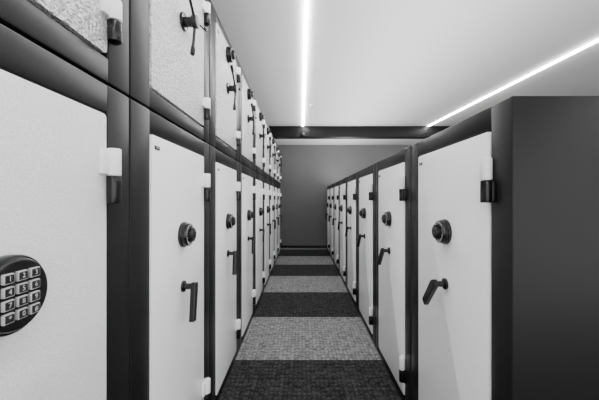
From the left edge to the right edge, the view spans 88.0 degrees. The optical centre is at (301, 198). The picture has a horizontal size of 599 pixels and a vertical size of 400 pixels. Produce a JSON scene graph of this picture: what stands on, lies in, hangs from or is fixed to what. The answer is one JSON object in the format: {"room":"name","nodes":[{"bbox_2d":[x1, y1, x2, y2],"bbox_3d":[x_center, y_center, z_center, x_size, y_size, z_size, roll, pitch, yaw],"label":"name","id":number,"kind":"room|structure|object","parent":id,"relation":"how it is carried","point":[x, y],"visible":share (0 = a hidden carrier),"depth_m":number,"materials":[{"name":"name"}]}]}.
{"room":"safe vault room","nodes":[
{"label":"safe vault room","id":0,"kind":"room"},
{"bbox_2d":[219,248,400,399],"bbox_3d":[2.196,1.400,3.020,7.008,0.100,11.240,0,0,0],"label":"floor","id":1,"kind":"structure","parent":0,"point":[306,338],"depth_m":2.88,"materials":[{"name":"carpet"}]},
{"bbox_2d":[0,23,128,399],"bbox_3d":[-0.833,0.510,0.571,0.690,1.676,0.861,0,0,0],"label":"safe","id":2,"kind":"object","parent":1,"relation":"on","point":[64,132],"visible":1,"depth_m":0.71,"materials":[{"name":"white metal"}]},
{"bbox_2d":[0,0,128,94],"bbox_3d":[-0.831,-0.777,0.571,0.694,0.886,0.861,0,0,0],"label":"safe","id":3,"kind":"object","parent":2,"relation":"on","point":[92,36],"visible":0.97,"depth_m":0.79,"materials":[{"name":"white metal"}]},
{"bbox_2d":[129,99,210,399],"bbox_3d":[-0.833,0.510,1.439,0.690,1.676,0.861,0,0,0],"label":"safe","id":4,"kind":"object","parent":1,"relation":"on","point":[170,178],"visible":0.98,"depth_m":1.29,"materials":[{"name":"white metal"}]},
{"bbox_2d":[125,0,210,142],"bbox_3d":[-0.831,-0.777,1.439,0.694,0.886,0.861,0,0,0],"label":"safe","id":5,"kind":"object","parent":4,"relation":"on","point":[169,39],"visible":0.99,"depth_m":1.33,"materials":[{"name":"white metal"}]},
{"bbox_2d":[209,145,240,399],"bbox_3d":[-0.833,0.510,2.307,0.690,1.676,0.861,0,0,0],"label":"safe","id":6,"kind":"object","parent":1,"relation":"on","point":[224,321],"visible":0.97,"depth_m":2.19,"materials":[{"name":"white metal"}]},
{"bbox_2d":[207,0,240,160],"bbox_3d":[-0.831,-0.777,2.307,0.694,0.886,0.861,0,0,0],"label":"safe","id":7,"kind":"object","parent":6,"relation":"on","point":[224,69],"visible":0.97,"depth_m":2.19,"materials":[{"name":"white metal"}]},
{"bbox_2d":[239,162,255,349],"bbox_3d":[-0.833,0.510,3.175,0.690,1.676,0.861,0,0,0],"label":"safe","id":8,"kind":"object","parent":1,"relation":"on","point":[247,293],"visible":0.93,"depth_m":3.09,"materials":[{"name":"white metal"}]},
{"bbox_2d":[238,63,256,169],"bbox_3d":[-0.831,-0.777,3.175,0.694,0.886,0.861,0,0,0],"label":"safe","id":9,"kind":"object","parent":8,"relation":"on","point":[247,104],"visible":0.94,"depth_m":3.09,"materials":[{"name":"white metal"}]},
{"bbox_2d":[254,171,264,312],"bbox_3d":[-0.833,0.510,4.043,0.690,1.676,0.861,0,0,0],"label":"safe","id":10,"kind":"object","parent":1,"relation":"on","point":[259,232],"visible":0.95,"depth_m":3.94,"materials":[{"name":"white metal"}]},
{"bbox_2d":[253,95,265,175],"bbox_3d":[-0.831,-0.777,4.043,0.694,0.886,0.861,0,0,0],"label":"safe","id":11,"kind":"object","parent":10,"relation":"on","point":[259,124],"visible":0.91,"depth_m":3.98,"materials":[{"name":"white metal"}]},
{"bbox_2d":[263,177,270,291],"bbox_3d":[-0.833,0.510,4.911,0.690,1.676,0.861,0,0,0],"label":"safe","id":12,"kind":"object","parent":1,"relation":"on","point":[266,182],"visible":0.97,"depth_m":4.83,"materials":[{"name":"white metal"}]},
{"bbox_2d":[263,117,271,179],"bbox_3d":[-0.831,-0.777,4.911,0.694,0.886,0.861,0,0,0],"label":"safe","id":13,"kind":"object","parent":12,"relation":"on","point":[267,140],"visible":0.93,"depth_m":4.87,"materials":[{"name":"white metal"}]},
{"bbox_2d":[270,181,275,274],"bbox_3d":[-0.833,0.510,5.779,0.690,1.676,0.861,0,0,0],"label":"safe","id":14,"kind":"object","parent":1,"relation":"on","point":[273,194],"visible":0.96,"depth_m":5.82,"materials":[{"name":"white metal"}]},
{"bbox_2d":[270,133,276,181],"bbox_3d":[-0.831,-0.777,5.779,0.694,0.886,0.861,0,0,0],"label":"safe","id":15,"kind":"object","parent":14,"relation":"on","point":[273,172],"visible":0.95,"depth_m":5.77,"materials":[{"name":"white metal"}]},
{"bbox_2d":[274,183,278,264],"bbox_3d":[-0.833,0.510,6.647,0.690,1.676,0.861,0,0,0],"label":"safe","id":16,"kind":"object","parent":1,"relation":"on","point":[276,245],"visible":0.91,"depth_m":6.73,"materials":[{"name":"white metal"}]},
{"bbox_2d":[274,139,279,183],"bbox_3d":[-0.831,-0.777,6.647,0.694,0.886,0.861,0,0,0],"label":"safe","id":17,"kind":"object","parent":16,"relation":"on","point":[276,167],"visible":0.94,"depth_m":6.65,"materials":[{"name":"white metal"}]},
{"bbox_2d":[278,185,281,255],"bbox_3d":[-0.833,0.510,7.515,0.690,1.676,0.861,0,0,0],"label":"safe","id":18,"kind":"object","parent":1,"relation":"on","point":[279,204],"visible":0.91,"depth_m":7.63,"materials":[{"name":"white metal"}]},
{"bbox_2d":[277,150,281,185],"bbox_3d":[-0.831,-0.777,7.515,0.694,0.886,0.861,0,0,0],"label":"safe","id":19,"kind":"object","parent":18,"relation":"on","point":[280,154],"visible":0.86,"depth_m":7.50,"materials":[{"name":"white metal"}]},
{"bbox_2d":[325,186,329,253],"bbox_3d":[0.941,0.510,7.840,0.690,1.676,0.908,0,0,0],"label":"safe","id":20,"kind":"object","parent":1,"relation":"on","point":[328,187],"visible":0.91,"depth_m":7.74,"materials":[{"name":"white metal"}]},
{"bbox_2d":[328,184,333,262],"bbox_3d":[0.941,0.510,6.926,0.690,1.676,0.908,0,0,0],"label":"safe","id":21,"kind":"object","parent":1,"relation":"on","point":[331,204],"visible":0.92,"depth_m":6.88,"materials":[{"name":"white metal"}]},
{"bbox_2d":[332,181,338,272],"bbox_3d":[0.941,0.510,6.011,0.690,1.676,0.908,0,0,0],"label":"safe","id":22,"kind":"object","parent":1,"relation":"on","point":[336,185],"visible":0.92,"depth_m":5.94,"materials":[{"name":"white metal"}]},
{"bbox_2d":[338,177,346,288],"bbox_3d":[0.941,0.510,5.096,0.690,1.676,0.908,0,0,0],"label":"safe","id":23,"kind":"object","parent":1,"relation":"on","point":[342,223],"visible":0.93,"depth_m":4.97,"materials":[{"name":"white metal"}]},
{"bbox_2d":[345,172,357,310],"bbox_3d":[0.941,0.510,4.181,0.690,1.676,0.908,0,0,0],"label":"safe","id":24,"kind":"object","parent":1,"relation":"on","point":[351,233],"visible":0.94,"depth_m":4.06,"materials":[{"name":"white metal"}]},
{"bbox_2d":[357,163,375,346],"bbox_3d":[0.941,0.510,3.265,0.690,1.676,0.908,0,0,0],"label":"safe","id":25,"kind":"object","parent":1,"relation":"on","point":[366,243],"visible":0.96,"depth_m":3.13,"materials":[{"name":"white metal"}]},
{"bbox_2d":[376,146,410,399],"bbox_3d":[0.941,0.510,2.350,0.690,1.676,0.908,0,0,0],"label":"safe","id":26,"kind":"object","parent":1,"relation":"on","point":[393,173],"visible":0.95,"depth_m":2.22,"materials":[{"name":"white metal"}]},
{"bbox_2d":[411,96,598,399],"bbox_3d":[0.941,0.510,1.435,0.690,1.676,0.908,0,0,0],"label":"safe","id":27,"kind":"object","parent":1,"relation":"on","point":[505,197],"visible":1,"depth_m":1.00,"materials":[{"name":"white metal"}]},
{"bbox_2d":[277,145,411,244],"bbox_3d":[2.196,-0.070,8.590,7.008,2.840,0.100,0,0,0],"label":"wall","id":28,"kind":"structure","parent":0,"point":[307,172],"depth_m":8.54,"materials":[{"name":"grey paint"}]},
{"bbox_2d":[280,245,326,247],"bbox_3d":[2.196,1.315,8.533,6.808,0.070,0.015,0,0,0],"label":"baseboard","id":29,"kind":"structure","parent":28,"relation":"attached to","point":[281,246],"depth_m":8.53,"materials":[{"name":"black"}]},
{"bbox_2d":[211,0,598,144],"bbox_3d":[2.196,-1.540,3.020,7.008,0.100,11.240,0,0,0],"label":"ceiling","id":30,"kind":"structure","parent":0,"point":[369,62],"depth_m":3.24,"materials":[{"name":"paint"}]},
{"bbox_2d":[302,0,308,125],"bbox_3d":[0.035,-1.483,1.905,0.046,0.014,8.810,0,0,0],"label":"recessed light","id":31,"kind":"object","parent":30,"relation":"in","point":[306,2],"visible":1,"depth_m":3.08,"materials":[{"name":"white"}]},
{"bbox_2d":[269,126,449,138],"bbox_3d":[2.196,-1.378,6.440,6.808,0.224,0.220,0,0,0],"label":"ceiling beam","id":32,"kind":"structure","parent":30,"relation":"attached to","point":[278,132],"depth_m":6.33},
{"bbox_2d":[428,38,598,125],"bbox_3d":[2.820,-1.483,1.905,0.041,0.014,8.824,0,0,-3],"label":"recessed light","id":33,"kind":"object","parent":30,"relation":"in","point":[596,40],"visible":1,"depth_m":3.77,"materials":[{"name":"white"}]}
]}

